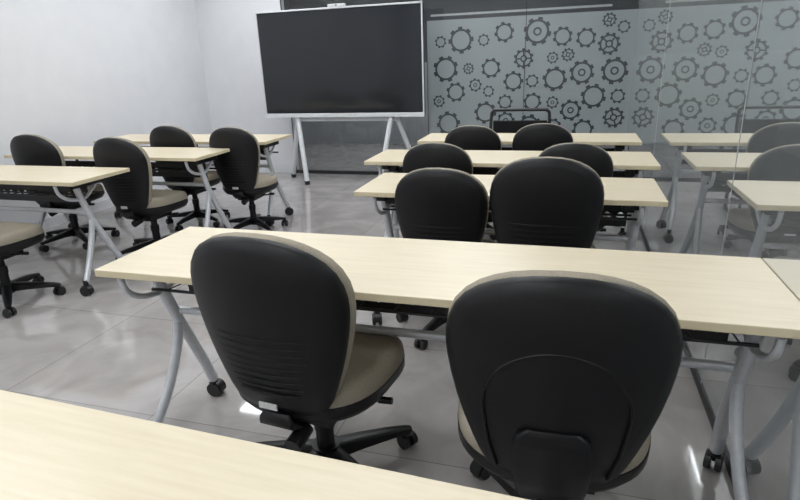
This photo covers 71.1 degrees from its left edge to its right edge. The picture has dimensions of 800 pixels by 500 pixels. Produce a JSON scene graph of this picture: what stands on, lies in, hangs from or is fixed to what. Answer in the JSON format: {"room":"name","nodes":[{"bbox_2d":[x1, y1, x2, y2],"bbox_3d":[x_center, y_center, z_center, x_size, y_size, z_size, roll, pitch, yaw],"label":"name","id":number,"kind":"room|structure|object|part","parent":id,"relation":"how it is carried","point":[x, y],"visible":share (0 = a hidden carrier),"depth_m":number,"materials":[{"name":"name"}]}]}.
{"room":"training classroom","nodes":[
{"label":"training classroom","id":0,"kind":"room"},
{"bbox_2d":[0,0,298,222],"bbox_3d":[-3.613,-1.308,3.983,0.100,2.900,12.400,4,20,16],"label":"wall","id":1,"kind":"structure","parent":0,"point":[73,72],"depth_m":5.63,"materials":[{"name":"paint"}]},
{"bbox_2d":[33,167,215,229],"bbox_3d":[-3.876,0.439,3.246,0.012,0.090,9.800,4,20,16],"label":"baseboard","id":2,"kind":"structure","parent":1,"relation":"attached to","point":[58,219],"depth_m":5.58,"materials":[{"name":"white plastic"}]},
{"bbox_2d":[194,0,298,169],"bbox_3d":[-1.968,-2.438,7.106,1.180,2.900,0.100,4,20,16],"label":"wall","id":3,"kind":"structure","parent":0,"point":[227,30],"depth_m":7.15,"materials":[{"name":"paint"}]},
{"bbox_2d":[259,166,291,172],"bbox_3d":[-1.927,-1.091,7.508,1.168,0.090,0.012,4,20,16],"label":"baseboard","id":4,"kind":"structure","parent":3,"relation":"attached to","point":[278,169],"depth_m":7.40,"materials":[{"name":"white plastic"}]},
{"bbox_2d":[0,143,734,499],"bbox_3d":[0.036,0.331,3.423,7.400,0.100,12.400,4,20,16],"label":"floor","id":5,"kind":"structure","parent":0,"point":[107,349],"depth_m":2.75,"materials":[{"name":"tile"}]},
{"bbox_2d":[0,222,65,317],"bbox_3d":[-2.517,-0.119,3.428,0.590,0.932,0.608,4,20,16],"label":"office chair","id":6,"kind":"object","parent":5,"relation":"on","point":[15,237],"visible":1,"depth_m":3.46,"materials":[{"name":"black plastic"}]},
{"bbox_2d":[0,222,43,245],"bbox_3d":[-2.490,-0.088,3.439,0.468,0.093,0.460,4,20,16],"label":"seat cushion","id":7,"kind":"object","parent":6,"relation":"on","point":[11,233],"depth_m":3.41,"materials":[{"name":"beige fabric"}]},
{"bbox_2d":[0,165,129,296],"bbox_3d":[-2.692,-0.169,3.872,1.760,0.750,0.470,4,20,16],"label":"table","id":8,"kind":"object","parent":5,"relation":"on","point":[16,178],"visible":0.84,"depth_m":3.64,"materials":[{"name":"brown wood"}]},
{"bbox_3d":[-2.688,-0.433,3.833,1.380,0.185,0.011,4,20,16],"label":"modesty panel","id":9,"kind":"part","parent":8,"relation":"part of","materials":[{"name":"black metal"}]},
{"bbox_2d":[10,134,119,251],"bbox_3d":[-2.764,-0.512,4.604,0.594,0.932,0.606,4,20,16],"label":"office chair","id":10,"kind":"object","parent":5,"relation":"on","point":[26,149],"visible":0.43,"depth_m":4.30,"materials":[{"name":"black plastic"}]},
{"bbox_2d":[21,134,65,165],"bbox_3d":[-2.803,-0.633,4.362,0.460,0.543,0.111,4,20,16],"label":"cushion","id":11,"kind":"object","parent":10,"relation":"on","point":[48,153],"depth_m":4.23,"materials":[{"name":"beige fabric"}]},
{"bbox_2d":[64,184,103,195],"bbox_3d":[-2.736,-0.484,4.625,0.468,0.093,0.460,4,20,16],"label":"seat cushion","id":12,"kind":"object","parent":10,"relation":"on","point":[99,187],"depth_m":4.62,"materials":[{"name":"beige fabric"}]},
{"bbox_2d":[4,146,232,228],"bbox_3d":[-2.247,-0.433,4.596,1.800,0.750,0.480,4,20,16],"label":"table","id":13,"kind":"object","parent":5,"relation":"on","point":[197,157],"visible":0.43,"depth_m":4.39,"materials":[{"name":"brown wood"}]},
{"bbox_3d":[-2.253,-0.449,4.570,1.702,0.648,0.422,4,20,16],"label":"leg frame","id":14,"kind":"part","parent":13,"relation":"part of","materials":[{"name":"silver metal"}]},
{"bbox_3d":[-2.242,-0.697,4.558,1.540,0.185,0.011,4,20,16],"label":"modesty panel","id":15,"kind":"part","parent":13,"relation":"part of","materials":[{"name":"black metal"}]},
{"bbox_2d":[93,137,187,259],"bbox_3d":[-1.897,-0.418,4.232,0.604,0.932,0.603,5,20,19],"label":"office chair","id":16,"kind":"object","parent":5,"relation":"on","point":[132,194],"visible":0.8,"depth_m":3.96,"materials":[{"name":"black plastic"}]},
{"bbox_2d":[105,137,152,203],"bbox_3d":[-1.961,-0.534,3.979,0.460,0.543,0.111,5,20,19],"label":"cushion","id":17,"kind":"object","parent":16,"relation":"on","point":[134,186],"depth_m":3.90,"materials":[{"name":"beige fabric"}]},
{"bbox_2d":[147,189,187,207],"bbox_3d":[-1.883,-0.385,4.239,0.468,0.093,0.460,5,20,19],"label":"seat cushion","id":18,"kind":"object","parent":16,"relation":"on","point":[160,198],"depth_m":4.15,"materials":[{"name":"beige fabric"}]},
{"bbox_2d":[149,125,230,230],"bbox_3d":[-1.882,-0.677,5.017,0.578,0.913,0.554,4,20,16],"label":"office chair","id":19,"kind":"object","parent":5,"relation":"on","point":[166,135],"visible":0.51,"depth_m":4.85,"materials":[{"name":"black plastic"}]},
{"bbox_2d":[158,125,196,179],"bbox_3d":[-1.934,-0.803,4.804,0.437,0.532,0.105,4,20,16],"label":"cushion","id":20,"kind":"object","parent":19,"relation":"on","point":[181,137],"depth_m":4.67,"materials":[{"name":"beige fabric"}]},
{"bbox_2d":[193,170,218,182],"bbox_3d":[-1.870,-0.655,5.056,0.444,0.091,0.437,4,20,16],"label":"seat cushion","id":21,"kind":"object","parent":19,"relation":"on","point":[213,177],"depth_m":4.98,"materials":[{"name":"beige fabric"}]},
{"bbox_2d":[93,134,293,225],"bbox_3d":[-1.911,-0.682,5.287,1.790,0.750,0.480,4,20,16],"label":"table","id":22,"kind":"object","parent":5,"relation":"on","point":[265,141],"visible":0.26,"depth_m":5.05,"materials":[{"name":"brown wood"}]},
{"bbox_3d":[-1.905,-0.946,5.249,1.530,0.185,0.011,4,20,16],"label":"modesty panel","id":23,"kind":"part","parent":22,"relation":"part of","materials":[{"name":"black metal"}]},
{"bbox_3d":[-1.917,-0.698,5.262,1.692,0.648,0.422,4,20,16],"label":"leg frame","id":24,"kind":"part","parent":22,"relation":"part of","materials":[{"name":"silver metal"}]},
{"bbox_2d":[209,127,287,230],"bbox_3d":[-1.306,-0.607,4.750,0.537,0.913,0.560,2,19,12],"label":"office chair","id":25,"kind":"object","parent":5,"relation":"on","point":[238,169],"visible":0.86,"depth_m":4.50,"materials":[{"name":"black plastic"}]},
{"bbox_2d":[219,127,259,183],"bbox_3d":[-1.326,-0.728,4.515,0.423,0.532,0.102,2,19,12],"label":"cushion","id":26,"kind":"object","parent":25,"relation":"on","point":[243,166],"depth_m":4.45,"materials":[{"name":"beige fabric"}]},
{"bbox_2d":[223,175,277,187],"bbox_3d":[-1.277,-0.578,4.765,0.430,0.091,0.423,2,19,12],"label":"seat cushion","id":27,"kind":"object","parent":25,"relation":"on","point":[263,181],"depth_m":4.58,"materials":[{"name":"beige fabric"}]},
{"bbox_2d":[0,390,528,499],"bbox_3d":[-0.392,0.761,0.895,2.040,0.750,0.500,4,20,18],"label":"table","id":28,"kind":"object","parent":5,"relation":"on","point":[50,449],"visible":1,"depth_m":0.92,"materials":[{"name":"brown wood"}]},
{"bbox_2d":[190,232,417,463],"bbox_3d":[-0.283,0.339,1.796,0.662,0.960,0.647,6,20,22],"label":"office chair","id":29,"kind":"object","parent":5,"relation":"on","point":[278,314],"visible":0.94,"depth_m":1.50,"materials":[{"name":"black plastic"}]},
{"bbox_2d":[208,232,355,398],"bbox_3d":[-0.356,0.208,1.565,0.502,0.559,0.121,6,20,22],"label":"cushion","id":30,"kind":"object","parent":29,"relation":"on","point":[315,365],"depth_m":1.47,"materials":[{"name":"beige fabric"}]},
{"bbox_2d":[329,332,403,408],"bbox_3d":[-0.260,0.360,1.841,0.510,0.096,0.501,6,20,22],"label":"seat cushion","id":31,"kind":"object","parent":29,"relation":"on","point":[376,362],"depth_m":1.71,"materials":[{"name":"beige fabric"}]},
{"bbox_2d":[255,1,425,184],"bbox_3d":[-0.642,-1.736,6.376,1.930,1.950,0.460,4,20,16],"label":"display","id":32,"kind":"object","parent":5,"relation":"on","point":[334,62],"visible":0.89,"depth_m":6.18,"materials":[{"name":"black metal"}]},
{"bbox_2d":[296,169,396,174],"bbox_3d":[0.556,-0.917,6.800,4.008,0.040,0.040,4,20,16],"label":"baseboard","id":33,"kind":"structure","parent":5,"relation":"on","point":[297,170],"depth_m":7.17,"materials":[{"name":"metal"}]},
{"bbox_2d":[280,0,296,169],"bbox_3d":[-1.407,-2.405,6.887,0.006,2.860,0.012,4,20,16],"label":"joint","id":34,"kind":"object","parent":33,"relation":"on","point":[280,0],"visible":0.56,"depth_m":7.17,"materials":[{"name":"metal"}]},
{"bbox_2d":[426,0,428,134],"bbox_3d":[0.308,-2.300,6.388,0.006,2.860,0.012,4,20,16],"label":"joint","id":35,"kind":"object","parent":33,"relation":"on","point":[426,0],"visible":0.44,"depth_m":6.45,"materials":[{"name":"metal"}]},
{"bbox_2d":[523,5,526,107],"bbox_3d":[1.363,-2.235,6.082,0.006,2.860,0.012,4,20,16],"label":"joint","id":36,"kind":"object","parent":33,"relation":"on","point":[526,5],"visible":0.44,"depth_m":6.09,"materials":[{"name":"metal"}]},
{"label":"glass","id":37,"kind":"object","parent":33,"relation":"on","visible":0},
{"bbox_2d":[427,9,637,133],"bbox_3d":[1.380,-1.876,6.203,2.208,1.340,0.001,4,20,16],"label":"film","id":38,"kind":"object","parent":37,"relation":"attached to","point":[503,53],"visible":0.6,"depth_m":6.14,"materials":[{"name":"grey plastic"}]},
{"bbox_2d":[433,12,630,132],"bbox_3d":[1.393,-1.876,6.195,2.110,1.302,0.001,4,20,16],"label":"decals","id":39,"kind":"object","parent":38,"relation":"attached to","point":[540,19],"visible":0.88,"depth_m":6.11},
{"label":"glass","id":40,"kind":"object","parent":38,"relation":"on","visible":0},
{"bbox_2d":[431,4,611,16],"bbox_3d":[1.258,-2.562,5.996,1.908,0.022,0.001,4,20,16],"label":"frosted stripe","id":41,"kind":"object","parent":40,"relation":"attached to","point":[602,5],"visible":1,"depth_m":5.98,"materials":[{"name":"white glass"}]},
{"bbox_2d":[403,142,472,174],"bbox_3d":[0.282,-0.301,3.713,0.576,0.890,0.576,4,20,16],"label":"office chair","id":42,"kind":"object","parent":5,"relation":"on","point":[432,154],"visible":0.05,"depth_m":3.34,"materials":[{"name":"black plastic"}]},
{"bbox_2d":[395,168,493,349],"bbox_3d":[0.232,-0.018,2.867,0.566,0.904,0.591,4,20,18],"label":"office chair","id":43,"kind":"object","parent":5,"relation":"on","point":[446,204],"visible":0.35,"depth_m":2.53,"materials":[{"name":"black plastic"}]},
{"bbox_2d":[406,168,488,242],"bbox_3d":[0.191,-0.133,2.626,0.446,0.527,0.108,4,20,18],"label":"cushion","id":44,"kind":"object","parent":43,"relation":"on","point":[469,223],"depth_m":2.53,"materials":[{"name":"beige fabric"}]},
{"bbox_2d":[482,239,493,242],"bbox_3d":[0.263,0.012,2.879,0.454,0.090,0.446,4,20,18],"label":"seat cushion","id":45,"kind":"object","parent":43,"relation":"on","point":[484,240],"depth_m":2.90,"materials":[{"name":"beige fabric"}]},
{"bbox_2d":[94,227,799,499],"bbox_3d":[0.066,0.399,1.905,2.062,0.750,0.508,4,20,16],"label":"table","id":46,"kind":"object","parent":5,"relation":"on","point":[709,295],"visible":0.72,"depth_m":1.72,"materials":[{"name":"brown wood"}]},
{"bbox_3d":[0.072,0.133,1.869,1.842,0.185,0.011,4,20,16],"label":"modesty panel","id":47,"kind":"part","parent":46,"relation":"part of","materials":[{"name":"black metal"}]},
{"bbox_2d":[444,125,501,239],"bbox_3d":[0.603,-0.586,4.519,0.573,0.885,0.573,4,20,16],"label":"office chair","id":48,"kind":"object","parent":5,"relation":"on","point":[466,137],"visible":0.13,"depth_m":4.15,"materials":[{"name":"black plastic"}]},
{"bbox_2d":[450,125,501,168],"bbox_3d":[0.551,-0.696,4.275,0.437,0.516,0.105,4,20,16],"label":"cushion","id":49,"kind":"object","parent":48,"relation":"on","point":[491,140],"depth_m":4.15,"materials":[{"name":"beige fabric"}]},
{"bbox_2d":[354,173,667,324],"bbox_3d":[0.542,0.027,2.942,1.442,0.750,0.490,4,20,16],"label":"table","id":50,"kind":"object","parent":5,"relation":"on","point":[624,195],"visible":0.35,"depth_m":2.75,"materials":[{"name":"brown wood"}]},
{"bbox_3d":[0.535,0.011,2.916,1.344,0.648,0.431,4,20,16],"label":"leg frame","id":51,"kind":"part","parent":50,"relation":"part of","materials":[{"name":"silver metal"}]},
{"bbox_3d":[0.547,-0.238,2.904,1.182,0.185,0.011,4,20,16],"label":"modesty panel","id":52,"kind":"part","parent":50,"relation":"part of","materials":[{"name":"black metal"}]},
{"bbox_2d":[364,149,660,248],"bbox_3d":[0.697,-0.247,3.725,1.770,0.750,0.490,4,20,16],"label":"table","id":53,"kind":"object","parent":5,"relation":"on","point":[634,164],"visible":0.23,"depth_m":3.58,"materials":[{"name":"brown wood"}]},
{"bbox_3d":[0.702,-0.512,3.688,1.510,0.185,0.011,4,20,16],"label":"modesty panel","id":54,"kind":"part","parent":53,"relation":"part of","materials":[{"name":"black metal"}]},
{"bbox_2d":[489,108,550,132],"bbox_3d":[1.082,-0.835,5.195,0.572,0.898,0.482,4,20,16],"label":"chair","id":55,"kind":"object","parent":5,"relation":"on","point":[499,126],"visible":0.39,"depth_m":5.30,"materials":[{"name":"black metal"}]},
{"bbox_3d":[1.133,-1.147,5.305,0.500,0.160,0.020,4,20,16],"label":"backrest","id":56,"kind":"part","parent":55,"relation":"part of","materials":[{"name":"black plastic"}]},
{"bbox_2d":[417,133,641,234],"bbox_3d":[1.008,-0.536,4.537,1.651,0.750,0.480,4,20,16],"label":"table","id":57,"kind":"object","parent":5,"relation":"on","point":[621,141],"visible":0.09,"depth_m":4.27,"materials":[{"name":"brown wood"}]},
{"bbox_3d":[1.014,-0.801,4.499,1.391,0.185,0.011,4,20,16],"label":"modesty panel","id":58,"kind":"part","parent":57,"relation":"part of","materials":[{"name":"black metal"}]},
{"bbox_3d":[1.002,-0.553,4.512,1.553,0.648,0.422,4,20,16],"label":"leg frame","id":59,"kind":"part","parent":57,"relation":"part of","materials":[{"name":"silver metal"}]},
{"bbox_2d":[512,123,573,150],"bbox_3d":[1.089,-0.565,4.387,0.570,0.894,0.582,4,20,16],"label":"office chair","id":60,"kind":"object","parent":5,"relation":"on","point":[537,136],"visible":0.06,"depth_m":4.03,"materials":[{"name":"black plastic"}]},
{"bbox_2d":[517,123,573,142],"bbox_3d":[1.052,-0.681,4.155,0.442,0.521,0.106,4,20,16],"label":"cushion","id":61,"kind":"object","parent":60,"relation":"on","point":[561,134],"depth_m":4.02,"materials":[{"name":"beige fabric"}]},
{"bbox_2d":[490,156,604,248],"bbox_3d":[0.675,-0.002,2.672,0.628,0.969,0.621,4,20,16],"label":"office chair","id":62,"kind":"object","parent":5,"relation":"on","point":[545,200],"visible":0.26,"depth_m":2.33,"materials":[{"name":"black plastic"}]},
{"bbox_2d":[491,156,604,194],"bbox_3d":[0.626,-0.132,2.430,0.479,0.565,0.115,4,20,16],"label":"cushion","id":63,"kind":"object","parent":62,"relation":"on","point":[589,182],"depth_m":2.29,"materials":[{"name":"beige fabric"}]},
{"bbox_2d":[446,270,682,499],"bbox_3d":[0.420,0.417,1.503,0.659,0.950,0.652,3,19,14],"label":"office chair","id":64,"kind":"object","parent":5,"relation":"on","point":[563,380],"visible":1,"depth_m":1.18,"materials":[{"name":"black plastic"}]},
{"bbox_2d":[458,400,650,473],"bbox_3d":[0.416,0.439,1.547,0.510,0.095,0.501,3,19,14],"label":"seat cushion","id":65,"kind":"object","parent":64,"relation":"on","point":[479,450],"depth_m":1.36,"materials":[{"name":"beige fabric"}]},
{"bbox_2d":[447,270,680,328],"bbox_3d":[0.351,0.292,1.262,0.502,0.554,0.121,3,19,14],"label":"cushion","id":66,"kind":"object","parent":64,"relation":"on","point":[467,310],"depth_m":1.14,"materials":[{"name":"beige fabric"}]},
{"bbox_2d":[538,143,613,231],"bbox_3d":[1.076,-0.251,3.478,0.573,0.890,0.576,4,20,16],"label":"office chair","id":67,"kind":"object","parent":5,"relation":"on","point":[597,158],"visible":0.09,"depth_m":3.13,"materials":[{"name":"black plastic"}]},
{"bbox_2d":[538,143,613,168],"bbox_3d":[1.003,-0.371,3.264,0.440,0.519,0.106,4,20,16],"label":"cushion","id":68,"kind":"object","parent":67,"relation":"on","point":[601,159],"depth_m":3.13,"materials":[{"name":"beige fabric"}]},
{"bbox_2d":[639,225,732,484],"bbox_3d":[1.109,0.769,1.805,0.046,0.040,9.800,4,20,16],"label":"channel","id":69,"kind":"object","parent":5,"relation":"on","point":[705,402],"visible":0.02,"depth_m":2.28,"materials":[{"name":"metal"}]},
{"bbox_2d":[644,0,670,234],"bbox_3d":[1.804,-1.467,3.783,0.004,2.860,0.006,4,20,16],"label":"joint","id":70,"kind":"object","parent":69,"relation":"on","point":[670,0],"visible":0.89,"depth_m":3.92,"materials":[{"name":"plastic"}]},
{"bbox_2d":[627,89,799,499],"bbox_3d":[1.075,0.304,1.651,0.001,0.940,9.800,4,20,16],"label":"glass","id":71,"kind":"object","parent":69,"relation":"on","point":[695,176],"visible":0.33,"depth_m":1.95,"materials":[{"name":"clear glass"}]},
{"bbox_2d":[631,0,799,200],"bbox_3d":[1.041,-0.599,1.343,0.001,0.970,9.800,4,20,16],"label":"glass wall","id":72,"kind":"structure","parent":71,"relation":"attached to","point":[708,50],"depth_m":2.16,"materials":[{"name":"clear glass"}]},
{"bbox_2d":[701,0,761,381],"bbox_3d":[1.211,-0.795,1.884,0.004,2.860,0.006,4,20,16],"label":"joint","id":73,"kind":"object","parent":69,"relation":"on","point":[761,0],"visible":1,"depth_m":2.02,"materials":[{"name":"plastic"}]},
{"bbox_2d":[289,0,638,61],"bbox_3d":[1.748,-3.086,8.591,7.600,2.900,0.100,4,20,16],"label":"wall","id":74,"kind":"structure","parent":0,"point":[434,7],"depth_m":8.48,"materials":[{"name":"paint"}]},
{"bbox_2d":[301,62,427,143],"bbox_3d":[1.760,-2.310,8.795,7.400,1.300,0.020,4,20,16],"label":"wall panel","id":75,"kind":"object","parent":74,"relation":"attached to","point":[416,128],"depth_m":9.63,"materials":[{"name":"grey paint"}]}
]}

